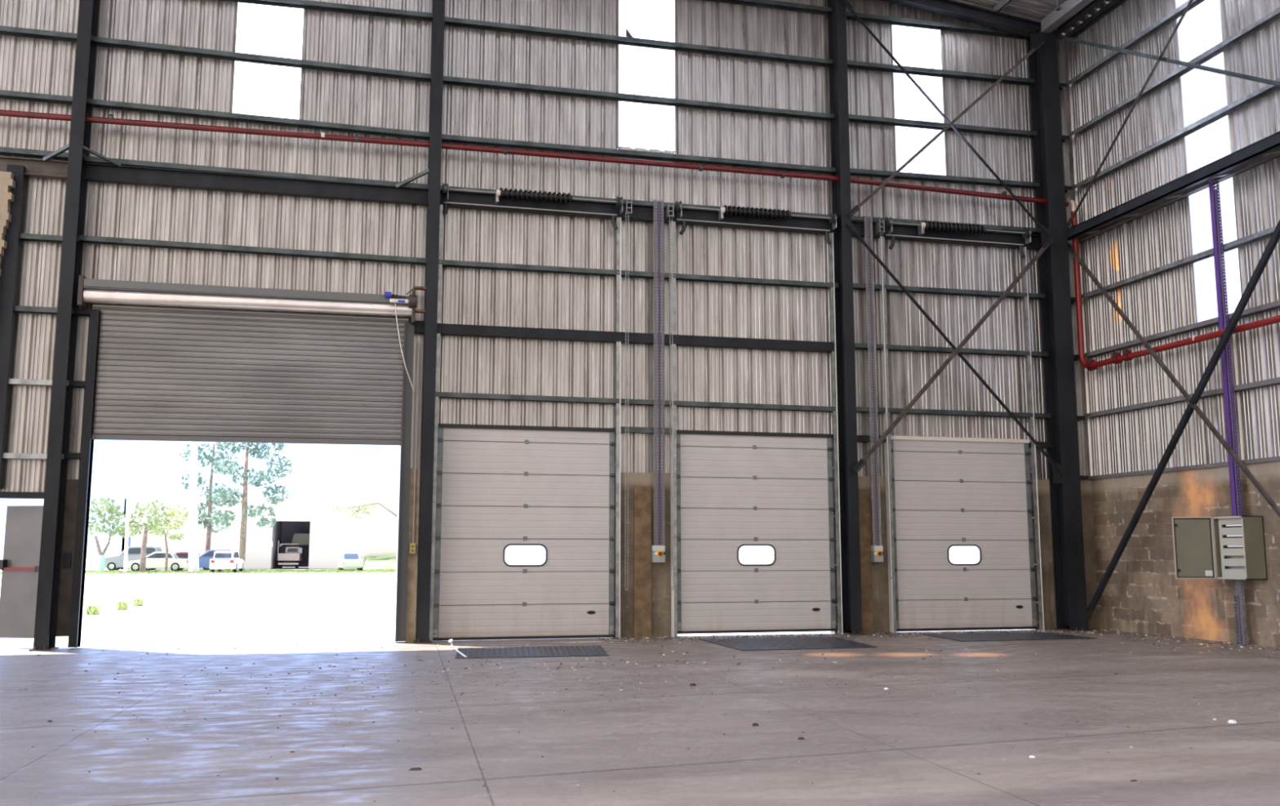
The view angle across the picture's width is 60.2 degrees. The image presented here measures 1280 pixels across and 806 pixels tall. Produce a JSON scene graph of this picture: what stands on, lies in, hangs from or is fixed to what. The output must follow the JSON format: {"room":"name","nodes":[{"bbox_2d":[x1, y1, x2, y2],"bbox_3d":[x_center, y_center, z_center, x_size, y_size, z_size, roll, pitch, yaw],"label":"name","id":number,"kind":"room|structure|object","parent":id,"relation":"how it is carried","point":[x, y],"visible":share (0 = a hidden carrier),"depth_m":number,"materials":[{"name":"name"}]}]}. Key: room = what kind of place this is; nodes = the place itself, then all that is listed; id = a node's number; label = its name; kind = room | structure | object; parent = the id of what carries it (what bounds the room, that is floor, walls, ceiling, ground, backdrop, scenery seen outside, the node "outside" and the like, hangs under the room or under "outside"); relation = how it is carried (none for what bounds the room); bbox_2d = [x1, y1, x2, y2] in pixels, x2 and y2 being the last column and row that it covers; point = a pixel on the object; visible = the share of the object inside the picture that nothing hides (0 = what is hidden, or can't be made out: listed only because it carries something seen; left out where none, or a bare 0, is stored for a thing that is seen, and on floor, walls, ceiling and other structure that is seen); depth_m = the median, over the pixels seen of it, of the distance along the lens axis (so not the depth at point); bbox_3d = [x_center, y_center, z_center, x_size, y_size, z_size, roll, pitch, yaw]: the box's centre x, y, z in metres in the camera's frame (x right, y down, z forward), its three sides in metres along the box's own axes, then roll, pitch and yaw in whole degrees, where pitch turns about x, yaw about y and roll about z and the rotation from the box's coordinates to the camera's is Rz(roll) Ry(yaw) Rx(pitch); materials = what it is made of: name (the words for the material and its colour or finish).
{"room":"distribution center","nodes":[
{"label":"distribution center","id":0,"kind":"room"},
{"bbox_2d":[0,171,15,275],"bbox_3d":[-10.394,-2.133,15.417,2.906,2.400,0.280,2,-8,-14],"label":"wall","id":1,"kind":"structure","parent":0,"point":[6,181],"depth_m":15.71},
{"bbox_2d":[0,0,1099,641],"bbox_3d":[-3.369,-3.230,17.479,23.456,13.724,0.308,2,-8,-14],"label":"wall","id":2,"kind":"structure","parent":0,"point":[29,276],"depth_m":17.95,"materials":[{"name":"metal"}]},
{"bbox_2d":[0,505,43,638],"bbox_3d":[-8.754,2.378,15.609,0.610,1.850,0.130,-1,-8,6],"label":"door","id":3,"kind":"structure","parent":2,"relation":"in","point":[20,564],"depth_m":15.63,"materials":[{"name":"grey metal"}]},
{"bbox_2d":[2,452,65,459],"bbox_3d":[-8.562,0.753,15.589,0.830,0.075,0.150,2,-8,-14],"label":"beam","id":4,"kind":"structure","parent":2,"relation":"attached to","point":[7,455],"depth_m":15.51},
{"bbox_2d":[8,377,70,386],"bbox_3d":[-8.562,-0.287,15.729,0.830,0.075,0.150,2,-8,-14],"label":"beam","id":5,"kind":"structure","parent":2,"relation":"attached to","point":[31,382],"depth_m":15.66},
{"bbox_2d":[0,146,85,160],"bbox_3d":[-11.452,-3.741,15.482,6.780,0.135,0.150,2,-8,-14],"label":"beam","id":6,"kind":"structure","parent":2,"relation":"attached to","point":[16,152],"depth_m":16.08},
{"bbox_2d":[0,89,88,105],"bbox_3d":[-11.452,-4.579,15.595,6.780,0.105,0.150,2,-8,-14],"label":"beam","id":7,"kind":"structure","parent":2,"relation":"attached to","point":[9,95],"depth_m":16.21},
{"bbox_2d":[13,305,75,314],"bbox_3d":[-8.562,-1.328,15.869,0.830,0.075,0.150,2,-8,-14],"label":"beam","id":8,"kind":"structure","parent":2,"relation":"attached to","point":[26,309],"depth_m":15.80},
{"bbox_2d":[0,25,93,42],"bbox_3d":[-11.452,-5.540,15.724,6.780,0.085,0.150,2,-8,-14],"label":"beam","id":9,"kind":"structure","parent":2,"relation":"attached to","point":[4,30],"depth_m":16.33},
{"bbox_2d":[19,232,79,243],"bbox_3d":[-11.452,-2.482,15.312,6.780,0.095,0.150,2,-8,-14],"label":"beam","id":10,"kind":"structure","parent":2,"relation":"attached to","point":[25,237],"depth_m":15.95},
{"bbox_2d":[56,275,426,647],"bbox_3d":[-5.676,0.804,16.116,4.974,5.325,0.503,2,-8,-13],"label":"door","id":11,"kind":"structure","parent":2,"relation":"in","point":[168,371],"depth_m":16.31,"materials":[{"name":"grey"}]},
{"bbox_2d":[83,278,408,302],"bbox_3d":[-5.731,-1.627,16.420,4.590,0.155,0.270,2,-8,-14],"label":"hood","id":12,"kind":"object","parent":11,"relation":"attached to","point":[104,286],"depth_m":16.21,"materials":[{"name":"grey"}]},
{"bbox_2d":[92,302,408,445],"bbox_3d":[-5.740,-0.402,16.377,4.480,2.004,0.023,2,-8,-14],"label":"curtain","id":13,"kind":"object","parent":11,"relation":"hanging from","point":[163,373],"depth_m":16.36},
{"bbox_2d":[79,235,426,265],"bbox_3d":[-5.740,-2.299,16.695,4.980,0.100,0.150,2,-8,-14],"label":"beam","id":14,"kind":"structure","parent":2,"relation":"attached to","point":[86,239],"depth_m":16.64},
{"bbox_2d":[84,155,428,188],"bbox_3d":[-5.740,-3.481,16.854,4.980,0.105,0.150,2,-8,-14],"label":"beam","id":15,"kind":"structure","parent":2,"relation":"attached to","point":[91,159],"depth_m":16.72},
{"bbox_2d":[88,98,430,140],"bbox_3d":[-5.740,-4.338,16.970,4.980,0.135,0.150,2,-8,-14],"label":"beam","id":16,"kind":"structure","parent":2,"relation":"attached to","point":[100,104],"depth_m":16.92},
{"bbox_2d":[93,36,431,82],"bbox_3d":[-5.740,-5.299,17.099,4.980,0.135,0.150,2,-8,-14],"label":"beam","id":17,"kind":"structure","parent":2,"relation":"attached to","point":[101,42],"depth_m":17.06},
{"bbox_2d":[231,2,305,119],"bbox_3d":[-5.776,-6.747,17.388,1.019,4.731,0.040,2,-8,-14],"label":"window","id":18,"kind":"structure","parent":2,"relation":"in","point":[259,89],"depth_m":17.18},
{"bbox_2d":[217,0,433,22],"bbox_3d":[-5.740,-6.261,17.229,4.980,0.135,0.150,2,-8,-14],"label":"beam","id":19,"kind":"structure","parent":2,"relation":"attached to","point":[301,4],"depth_m":17.48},
{"bbox_2d":[412,341,419,542],"bbox_3d":[-3.417,0.578,16.854,0.028,3.090,0.028,2,-8,-14],"label":"conduit pipe","id":20,"kind":"object","parent":2,"relation":"attached to","point":[418,348],"visible":1,"depth_m":16.84,"materials":[{"name":"beige"}]},
{"bbox_2d":[429,201,621,640],"bbox_3d":[-1.744,0.254,17.303,2.934,6.772,0.253,2,-8,-14],"label":"door","id":21,"kind":"structure","parent":2,"relation":"in","point":[495,487],"depth_m":17.13,"materials":[{"name":"grey"}]},
{"bbox_2d":[440,185,829,218],"bbox_3d":[0.080,-3.279,18.261,6.760,0.090,0.150,2,-8,-14],"label":"beam","id":22,"kind":"structure","parent":2,"relation":"attached to","point":[633,202],"depth_m":18.17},
{"bbox_2d":[435,391,835,412],"bbox_3d":[0.026,-0.010,17.807,6.650,0.100,0.150,2,-8,-14],"label":"beam","id":23,"kind":"structure","parent":2,"relation":"attached to","point":[441,394],"depth_m":17.70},
{"bbox_2d":[436,323,834,352],"bbox_3d":[0.027,-1.044,17.942,6.650,0.155,0.160,2,-8,-14],"label":"beam","id":24,"kind":"structure","parent":2,"relation":"attached to","point":[445,329],"depth_m":17.79,"materials":[{"name":"metal"}]},
{"bbox_2d":[444,17,832,66],"bbox_3d":[0.080,-6.066,18.636,6.760,0.085,0.150,2,-8,-14],"label":"beam","id":25,"kind":"structure","parent":2,"relation":"attached to","point":[449,21],"depth_m":18.58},
{"bbox_2d":[438,259,838,288],"bbox_3d":[0.080,-2.094,18.101,6.760,0.090,0.150,2,-8,-14],"label":"beam","id":26,"kind":"structure","parent":2,"relation":"attached to","point":[446,263],"depth_m":18.00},
{"bbox_2d":[443,75,834,121],"bbox_3d":[0.080,-5.077,18.503,6.760,0.090,0.150,2,-8,-14],"label":"beam","id":27,"kind":"structure","parent":2,"relation":"attached to","point":[447,80],"depth_m":18.44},
{"bbox_2d":[441,133,835,174],"bbox_3d":[0.080,-4.116,18.373,6.760,0.090,0.150,2,-8,-14],"label":"beam","id":28,"kind":"structure","parent":2,"relation":"attached to","point":[445,138],"depth_m":18.31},
{"bbox_2d":[617,0,676,151],"bbox_3d":[0.112,-6.223,18.768,1.018,3.982,0.040,2,-8,-14],"label":"window","id":29,"kind":"structure","parent":2,"relation":"in","point":[642,71],"depth_m":18.66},
{"bbox_2d":[653,199,664,544],"bbox_3d":[0.305,-0.556,17.835,0.167,5.640,0.050,2,-8,-14],"label":"cable tray","id":30,"kind":"object","parent":2,"relation":"attached to","point":[659,320],"visible":1,"depth_m":17.87,"materials":[{"name":"grey"}]},
{"bbox_2d":[670,218,843,636],"bbox_3d":[1.905,0.373,18.186,2.872,6.772,0.253,2,-8,-14],"label":"door","id":31,"kind":"structure","parent":2,"relation":"in","point":[733,490],"depth_m":18.03,"materials":[{"name":"grey"}]},
{"bbox_2d":[702,0,831,15],"bbox_3d":[0.080,-7.027,18.765,6.760,0.085,0.150,2,-8,-14],"label":"beam","id":32,"kind":"structure","parent":2,"relation":"attached to","point":[771,4],"depth_m":19.34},
{"bbox_2d":[863,216,881,545],"bbox_3d":[3.938,-0.423,18.712,0.132,5.630,0.050,2,-8,-14],"label":"cable tray","id":33,"kind":"object","parent":2,"relation":"attached to","point":[869,225],"visible":0.94,"depth_m":18.72,"materials":[{"name":"grey"}]},
{"bbox_2d":[889,24,946,175],"bbox_3d":[4.999,-5.444,19.867,1.004,2.810,0.040,2,-8,-14],"label":"window","id":34,"kind":"structure","parent":2,"relation":"in","point":[912,46],"depth_m":19.85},
{"bbox_2d":[845,11,1027,39],"bbox_3d":[5.354,-6.841,20.040,3.860,0.115,0.150,2,-8,-14],"label":"beam","id":35,"kind":"structure","parent":2,"relation":"attached to","point":[870,18],"depth_m":20.02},
{"bbox_2d":[847,60,1034,85],"bbox_3d":[5.354,-5.944,19.919,3.860,0.125,0.150,2,-8,-14],"label":"beam","id":36,"kind":"structure","parent":2,"relation":"attached to","point":[851,64],"depth_m":19.92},
{"bbox_2d":[848,114,1037,138],"bbox_3d":[5.354,-4.953,19.786,3.860,0.105,0.150,2,-8,-14],"label":"beam","id":37,"kind":"structure","parent":2,"relation":"attached to","point":[852,117],"depth_m":19.78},
{"bbox_2d":[849,168,1039,189],"bbox_3d":[5.354,-3.989,19.656,3.860,0.120,0.150,2,-8,-14],"label":"beam","id":38,"kind":"structure","parent":2,"relation":"attached to","point":[854,171],"depth_m":19.65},
{"bbox_2d":[851,215,1040,234],"bbox_3d":[5.354,-3.144,19.542,3.860,0.115,0.150,2,-8,-14],"label":"girt","id":39,"kind":"object","parent":2,"relation":"attached to","point":[1014,228],"depth_m":19.62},
{"bbox_2d":[853,283,1044,299],"bbox_3d":[5.354,-1.955,19.382,3.860,0.095,0.150,2,-8,-14],"label":"girt","id":40,"kind":"object","parent":2,"relation":"attached to","point":[855,286],"depth_m":19.38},
{"bbox_2d":[854,342,1048,357],"bbox_3d":[5.354,-0.917,19.242,3.860,0.080,0.150,2,-8,-14],"label":"girt","id":41,"kind":"object","parent":2,"relation":"attached to","point":[857,345],"depth_m":19.23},
{"bbox_2d":[856,406,1051,418],"bbox_3d":[5.354,0.169,19.096,3.860,0.080,0.150,2,-8,-14],"label":"girt","id":42,"kind":"object","parent":2,"relation":"attached to","point":[859,409],"depth_m":19.08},
{"bbox_2d":[878,234,1044,632],"bbox_3d":[5.533,0.491,19.064,2.825,6.772,0.253,2,-8,-14],"label":"door","id":43,"kind":"structure","parent":2,"relation":"in","point":[946,492],"depth_m":18.90,"materials":[{"name":"grey"}]},
{"bbox_2d":[0,628,1279,805],"bbox_3d":[-8.245,1.353,-0.851,41.655,0.250,32.200,2,-8,-14],"label":"floor","id":44,"kind":"structure","parent":0,"point":[949,741],"depth_m":8.57,"materials":[{"name":"concrete"}]},
{"bbox_2d":[29,0,99,650],"bbox_3d":[-8.182,-2.813,16.012,0.260,12.508,0.440,2,-8,-14],"label":"steel column","id":45,"kind":"structure","parent":44,"relation":"on","point":[56,468],"depth_m":15.69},
{"bbox_2d":[0,155,67,179],"bbox_3d":[-11.517,-3.504,15.424,6.640,0.240,0.140,2,-8,-14],"label":"header beam","id":46,"kind":"structure","parent":45,"relation":"attached to","point":[35,167],"depth_m":16.08,"materials":[{"name":"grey metal"}]},
{"bbox_2d":[84,162,428,205],"bbox_3d":[-5.737,-3.316,16.822,4.940,0.240,0.140,2,-8,-14],"label":"header beam","id":47,"kind":"structure","parent":45,"relation":"attached to","point":[95,172],"depth_m":16.79,"materials":[{"name":"metal"}]},
{"bbox_2d":[413,0,444,643],"bbox_3d":[-3.228,-2.356,17.171,0.260,11.911,0.440,2,-8,-14],"label":"steel column","id":48,"kind":"structure","parent":44,"relation":"on","point":[429,348],"depth_m":16.84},
{"bbox_2d":[0,109,1068,206],"bbox_3d":[-3.482,-3.986,17.297,23.103,0.265,0.108,2,-8,-14],"label":"pipe","id":49,"kind":"object","parent":48,"relation":"attached to","point":[110,120],"visible":0.94,"depth_m":17.58,"materials":[{"name":"red"}]},
{"bbox_2d":[1068,200,1279,370],"bbox_3d":[9.375,-2.941,13.451,0.170,3.181,13.267,2,-8,-14],"label":"riser pipe","id":50,"kind":"object","parent":49,"relation":"attached to","point":[1090,364],"visible":0.97,"depth_m":18.61,"materials":[{"name":"red"}]},
{"bbox_2d":[440,189,835,234],"bbox_3d":[0.082,-3.126,18.230,6.720,0.240,0.140,2,-8,-14],"label":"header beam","id":51,"kind":"structure","parent":48,"relation":"attached to","point":[644,213],"depth_m":18.14,"materials":[{"name":"metal"}]},
{"bbox_2d":[442,182,631,216],"bbox_3d":[-1.614,-3.256,17.641,3.034,0.280,0.217,2,-8,-14],"label":"shaft","id":52,"kind":"object","parent":51,"relation":"attached to","point":[500,192],"visible":1,"depth_m":17.58,"materials":[{"name":"grey"}]},
{"bbox_2d":[625,212,628,590],"bbox_3d":[-0.207,-0.109,17.529,0.052,6.072,0.012,2,-8,-14],"label":"chain","id":53,"kind":"object","parent":52,"relation":"hanging from","point":[625,212],"visible":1,"depth_m":17.51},
{"bbox_2d":[666,200,836,230],"bbox_3d":[1.893,-3.142,18.490,2.959,0.280,0.217,2,-8,-14],"label":"shaft","id":54,"kind":"object","parent":51,"relation":"attached to","point":[832,218],"visible":1,"depth_m":18.42,"materials":[{"name":"grey"}]},
{"bbox_2d":[669,214,674,589],"bbox_3d":[0.507,-0.077,17.764,0.052,6.072,0.012,2,-8,-14],"label":"chain","id":55,"kind":"object","parent":54,"relation":"hanging from","point":[669,215],"visible":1,"depth_m":17.74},
{"bbox_2d":[448,638,608,658],"bbox_3d":[-1.466,3.258,14.768,2.138,0.140,1.458,1,-8,-11],"label":"plate","id":56,"kind":"object","parent":44,"relation":"on","point":[597,650],"depth_m":14.64,"materials":[{"name":"metal"}]},
{"bbox_2d":[10,628,1279,801],"bbox_3d":[0.575,2.901,11.636,18.011,0.013,11.443,2,-8,-14],"label":"litter","id":57,"kind":"object","parent":44,"relation":"on","point":[887,633],"visible":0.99,"depth_m":15.37,"materials":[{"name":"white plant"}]},
{"bbox_2d":[59,629,1279,785],"bbox_3d":[0.568,2.899,11.638,17.974,0.016,11.476,2,-8,-14],"label":"stone grit","id":58,"kind":"object","parent":44,"relation":"on","point":[1202,643],"visible":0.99,"depth_m":15.48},
{"bbox_2d":[699,635,876,650],"bbox_3d":[2.212,3.506,16.148,2.200,0.016,1.970,2,-8,-14],"label":"plate","id":59,"kind":"object","parent":44,"relation":"on","point":[825,642],"visible":1,"depth_m":15.94,"materials":[{"name":"metal"}]},
{"bbox_2d":[826,0,865,635],"bbox_3d":[3.456,-1.740,18.735,0.260,11.106,0.440,2,-8,-14],"label":"steel column","id":60,"kind":"structure","parent":44,"relation":"on","point":[837,20],"depth_m":18.63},
{"bbox_2d":[840,0,1050,237],"bbox_3d":[5.388,-5.004,19.422,3.922,4.051,0.050,2,-8,-14],"label":"diagonal brace","id":61,"kind":"object","parent":60,"relation":"attached to","point":[845,2],"visible":1,"depth_m":19.41,"materials":[{"name":"metal"}]},
{"bbox_2d":[847,39,1044,217],"bbox_3d":[5.426,-4.868,19.350,3.970,3.624,0.050,2,-8,-14],"label":"diagonal brace","id":62,"kind":"object","parent":60,"relation":"attached to","point":[1040,43],"visible":1,"depth_m":19.32,"materials":[{"name":"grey metal"}]},
{"bbox_2d":[852,236,1053,473],"bbox_3d":[5.397,-0.894,18.808,3.966,4.253,0.060,2,-8,-14],"label":"diagonal brace","id":63,"kind":"object","parent":60,"relation":"attached to","point":[1047,243],"visible":1,"depth_m":18.77,"materials":[{"name":"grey metal"}]},
{"bbox_2d":[845,221,1065,476],"bbox_3d":[5.412,-0.905,18.876,3.980,4.267,0.055,2,-8,-14],"label":"diagonal brace","id":64,"kind":"object","parent":60,"relation":"attached to","point":[849,224],"visible":1,"depth_m":18.87,"materials":[{"name":"metal"}]},
{"bbox_2d":[922,631,1097,641],"bbox_3d":[5.754,3.680,17.439,2.300,0.016,1.420,2,-8,-14],"label":"plate","id":65,"kind":"object","parent":44,"relation":"on","point":[998,636],"visible":1,"depth_m":17.32,"materials":[{"name":"metal"}]},
{"bbox_2d":[1026,27,1091,631],"bbox_3d":[7.414,-1.459,19.672,0.430,10.800,0.440,2,-8,-14],"label":"steel column","id":66,"kind":"structure","parent":44,"relation":"on","point":[1068,562],"depth_m":19.56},
{"bbox_2d":[851,220,1041,249],"bbox_3d":[5.357,-2.955,19.507,3.820,0.240,0.140,2,-8,-14],"label":"header beam","id":67,"kind":"structure","parent":66,"relation":"attached to","point":[897,229],"depth_m":19.54,"materials":[{"name":"metal"}]},
{"bbox_2d":[875,217,1031,244],"bbox_3d":[5.521,-3.024,19.368,2.912,0.280,0.217,2,-8,-14],"label":"shaft","id":68,"kind":"object","parent":67,"relation":"attached to","point":[887,222],"visible":1,"depth_m":19.28,"materials":[{"name":"grey"}]},
{"bbox_2d":[880,231,893,578],"bbox_3d":[4.160,-0.030,18.657,0.052,5.916,0.012,2,-8,-14],"label":"chain","id":69,"kind":"object","parent":68,"relation":"hanging from","point":[880,232],"visible":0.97,"depth_m":18.64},
{"bbox_2d":[880,0,1040,37],"bbox_3d":[-3.641,-8.494,17.812,22.776,2.880,0.180,2,-8,-14],"label":"rafter","id":70,"kind":"object","parent":66,"relation":"on","point":[948,8],"visible":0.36,"depth_m":19.98,"materials":[{"name":"metal"}]},
{"bbox_2d":[1040,0,1093,33],"bbox_3d":[9.007,-7.742,13.702,0.180,0.220,13.480,2,-8,-14],"label":"beam","id":71,"kind":"structure","parent":66,"relation":"attached to","point":[1055,19],"depth_m":19.61,"materials":[{"name":"grey"}]},
{"bbox_2d":[1056,0,1105,33],"bbox_3d":[9.313,-7.793,13.847,0.120,0.200,13.600,2,-8,-14],"label":"tie","id":72,"kind":"object","parent":66,"relation":"attached to","point":[1094,3],"visible":0.52,"depth_m":19.74,"materials":[{"name":"metal"}]},
{"bbox_2d":[1056,33,1279,86],"bbox_3d":[8.494,-5.044,16.650,0.060,4.493,7.191,2,-8,-14],"label":"diagonal brace","id":73,"kind":"object","parent":66,"relation":"attached to","point":[1060,37],"visible":1,"depth_m":17.27,"materials":[{"name":"metal"}]},
{"bbox_2d":[1066,131,1279,243],"bbox_3d":[9.342,-3.843,13.582,0.380,0.180,13.300,2,-8,-14],"label":"beam","id":74,"kind":"structure","parent":66,"relation":"attached to","point":[1266,149],"depth_m":17.13,"materials":[{"name":"metal"}]},
{"bbox_2d":[1066,0,1193,229],"bbox_3d":[8.185,-5.220,17.823,0.050,3.736,4.747,2,-8,-14],"label":"diagonal brace","id":75,"kind":"object","parent":74,"relation":"attached to","point":[1070,220],"visible":1,"depth_m":18.19,"materials":[{"name":"brown metal"}]},
{"bbox_2d":[1208,175,1243,515],"bbox_3d":[8.689,-0.908,16.417,0.060,5.160,0.152,2,-8,-14],"label":"cable tray","id":76,"kind":"object","parent":74,"relation":"attached to","point":[1215,198],"visible":0.95,"depth_m":16.39,"materials":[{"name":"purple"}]},
{"bbox_2d":[1067,243,1279,517],"bbox_3d":[8.321,-0.024,16.690,0.050,6.449,5.654,2,-8,-14],"label":"diagonal brace","id":77,"kind":"object","parent":66,"relation":"attached to","point":[1176,383],"visible":1,"depth_m":16.95,"materials":[{"name":"brown metal"}]},
{"bbox_2d":[1087,219,1279,629],"bbox_3d":[8.324,0.153,16.791,0.145,6.796,5.882,2,-8,-14],"label":"brace","id":78,"kind":"object","parent":66,"relation":"attached to","point":[1275,237],"visible":0.82,"depth_m":16.74,"materials":[{"name":"metal"}]},
{"bbox_2d":[951,0,1112,34],"bbox_3d":[-2.553,-9.713,11.364,25.755,3.053,14.150,2,-8,-14],"label":"ceiling","id":79,"kind":"structure","parent":0,"point":[1036,11],"depth_m":20.11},
{"bbox_2d":[1066,0,1279,647],"bbox_3d":[9.665,-2.359,13.664,0.250,10.980,13.690,2,-8,-14],"label":"wall","id":80,"kind":"structure","parent":0,"point":[1143,593],"depth_m":17.95,"materials":[{"name":"metal"}]},
{"bbox_2d":[1064,0,1127,38],"bbox_3d":[9.565,-7.638,14.189,0.150,0.135,13.380,2,-8,-14],"label":"beam","id":81,"kind":"structure","parent":80,"relation":"attached to","point":[1109,7],"depth_m":19.84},
{"bbox_2d":[1066,0,1204,87],"bbox_3d":[9.565,-6.776,14.073,0.150,0.095,13.380,2,-8,-14],"label":"beam","id":82,"kind":"structure","parent":80,"relation":"attached to","point":[1176,13],"depth_m":18.73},
{"bbox_2d":[1068,7,1279,137],"bbox_3d":[9.565,-5.805,13.942,0.150,0.095,13.380,2,-8,-14],"label":"beam","id":83,"kind":"structure","parent":80,"relation":"attached to","point":[1274,15],"depth_m":17.64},
{"bbox_2d":[1072,77,1279,190],"bbox_3d":[9.565,-4.804,13.807,0.150,0.095,13.380,2,-8,-14],"label":"beam","id":84,"kind":"structure","parent":80,"relation":"attached to","point":[1267,89],"depth_m":17.55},
{"bbox_2d":[1081,225,1276,300],"bbox_3d":[9.565,-2.733,13.529,0.150,0.135,13.380,2,-8,-14],"label":"girt","id":85,"kind":"object","parent":80,"relation":"attached to","point":[1268,233],"depth_m":17.50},
{"bbox_2d":[1084,377,1279,417],"bbox_3d":[9.565,-0.617,13.244,0.150,0.105,13.380,2,-8,-14],"label":"girt","id":86,"kind":"object","parent":80,"relation":"attached to","point":[1273,381],"depth_m":17.48,"materials":[{"name":"grey"}]},
{"bbox_2d":[1084,299,1279,358],"bbox_3d":[9.565,-1.682,13.387,0.150,0.115,13.380,2,-8,-14],"label":"girt","id":87,"kind":"object","parent":80,"relation":"attached to","point":[1275,304],"depth_m":17.46,"materials":[{"name":"grey"}]},
{"bbox_2d":[1173,0,1241,322],"bbox_3d":[8.828,-4.333,17.213,0.040,6.120,0.970,2,-8,-14],"label":"window","id":88,"kind":"structure","parent":80,"relation":"in","point":[1203,92],"depth_m":17.18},
{"bbox_2d":[1171,515,1267,579],"bbox_3d":[8.398,2.101,16.047,0.917,0.900,0.757,2,-8,-14],"label":"electrical panel","id":89,"kind":"object","parent":80,"relation":"attached to","point":[1228,547],"visible":1,"depth_m":16.22,"materials":[{"name":"beige"}]},
{"bbox_2d":[1232,578,1248,644],"bbox_3d":[8.673,3.012,15.973,0.050,0.930,0.152,2,-8,-14],"label":"cable tray","id":90,"kind":"object","parent":80,"relation":"attached to","point":[1238,614],"visible":0.98,"depth_m":15.99,"materials":[{"name":"grey"}]},
{"label":"outside","id":91,"kind":"structure","parent":0,"visible":0},
{"bbox_2d":[0,558,977,647],"bbox_3d":[-25.662,16.091,108.166,180.000,0.330,189.800,2,-8,-14],"label":"ground","id":92,"kind":"structure","parent":91,"point":[179,608],"depth_m":26.81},
{"bbox_2d":[123,440,132,572],"bbox_3d":[-33.831,6.635,73.047,0.420,9.005,0.228,2,-8,-14],"label":"wooden pole","id":93,"kind":"object","parent":92,"relation":"on","point":[129,466],"visible":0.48,"depth_m":72.92,"materials":[{"name":"beige wood"}]},
{"bbox_2d":[104,546,162,570],"bbox_3d":[-36.947,11.327,80.580,3.915,1.750,1.774,2,-8,-14],"label":"parked car","id":94,"kind":"object","parent":92,"relation":"on","point":[114,562],"visible":0.45,"depth_m":79.81,"materials":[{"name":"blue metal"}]},
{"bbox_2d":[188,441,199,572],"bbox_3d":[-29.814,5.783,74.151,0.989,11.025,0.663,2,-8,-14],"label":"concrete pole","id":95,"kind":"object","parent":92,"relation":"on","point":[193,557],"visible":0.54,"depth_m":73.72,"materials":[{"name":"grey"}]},
{"bbox_2d":[0,568,395,573],"bbox_3d":[-28.312,11.414,75.075,27.116,0.110,12.516,2,-8,-14],"label":"lawn","id":96,"kind":"structure","parent":92,"relation":"on","point":[256,571],"depth_m":73.52,"materials":[{"name":"green plant"}]},
{"bbox_2d":[88,496,125,571],"bbox_3d":[-36.270,8.848,74.769,3.189,5.102,2.032,2,-8,-14],"label":"tree","id":97,"kind":"object","parent":96,"relation":"on","point":[101,557],"visible":0.88,"depth_m":74.62,"materials":[{"name":"green plant"}]},
{"bbox_2d":[117,499,169,571],"bbox_3d":[-33.239,8.865,73.909,3.161,4.810,1.955,2,-8,-14],"label":"tree","id":98,"kind":"object","parent":96,"relation":"on","point":[143,553],"visible":0.97,"depth_m":73.83,"materials":[{"name":"green plant"}]},
{"bbox_2d":[127,551,188,571],"bbox_3d":[-33.642,11.070,77.170,4.065,1.350,1.724,2,-8,-14],"label":"parked car","id":99,"kind":"object","parent":96,"relation":"on","point":[155,559],"visible":0.78,"depth_m":76.54,"materials":[{"name":"white"}]},
{"bbox_2d":[143,503,188,571],"bbox_3d":[-32.284,9.181,75.460,2.936,4.598,1.773,2,-8,-14],"label":"tree","id":100,"kind":"object","parent":96,"relation":"on","point":[171,515],"visible":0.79,"depth_m":75.43,"materials":[{"name":"green plant"}]},
{"bbox_2d":[206,441,292,570],"bbox_3d":[-27.933,6.704,79.175,5.700,10.505,2.191,2,-8,-14],"label":"tree","id":101,"kind":"object","parent":96,"relation":"on","point":[245,508],"visible":0.9,"depth_m":79.11,"materials":[{"name":"green plant"}]},
{"bbox_2d":[337,551,363,570],"bbox_3d":[-21.017,11.482,80.228,1.574,1.350,3.815,2,-8,-18],"label":"parked car","id":102,"kind":"object","parent":96,"relation":"on","point":[348,559],"visible":0.95,"depth_m":78.97,"materials":[{"name":"grey"}]},
{"bbox_2d":[179,443,238,569],"bbox_3d":[-32.656,7.758,83.266,4.253,9.508,2.278,2,-8,-14],"label":"tree","id":103,"kind":"object","parent":92,"relation":"on","point":[206,524],"visible":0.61,"depth_m":83.31,"materials":[{"name":"green plant"}]},
{"bbox_2d":[208,550,244,572],"bbox_3d":[-27.623,10.613,74.038,1.624,1.420,3.615,1,-8,-10],"label":"parked car","id":104,"kind":"object","parent":92,"relation":"on","point":[222,559],"visible":0.98,"depth_m":72.50,"materials":[{"name":"white"}]},
{"bbox_2d":[119,495,397,568],"bbox_3d":[-29.544,11.062,93.189,24.500,5.600,11.700,2,-8,-14],"label":"building","id":105,"kind":"structure","parent":92,"relation":"on","point":[332,533],"depth_m":88.47,"materials":[{"name":"white"}]},
{"bbox_2d":[277,533,310,568],"bbox_3d":[-28.758,12.339,92.365,2.380,2.850,6.730,2,-8,-14],"label":"flatbed truck","id":106,"kind":"object","parent":92,"relation":"on","point":[292,553],"visible":0.98,"depth_m":89.68,"materials":[{"name":"grey"}]},
{"bbox_2d":[331,501,397,519],"bbox_3d":[-18.178,8.981,74.493,5.220,4.736,1.079,2,-8,-14],"label":"tree","id":107,"kind":"object","parent":92,"relation":"on","point":[368,504],"visible":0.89,"depth_m":74.53,"materials":[{"name":"green plant"}]},
{"bbox_2d":[363,555,396,569],"bbox_3d":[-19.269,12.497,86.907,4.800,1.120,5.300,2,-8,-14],"label":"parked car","id":108,"kind":"object","parent":92,"relation":"on","point":[385,562],"visible":0.59,"depth_m":86.00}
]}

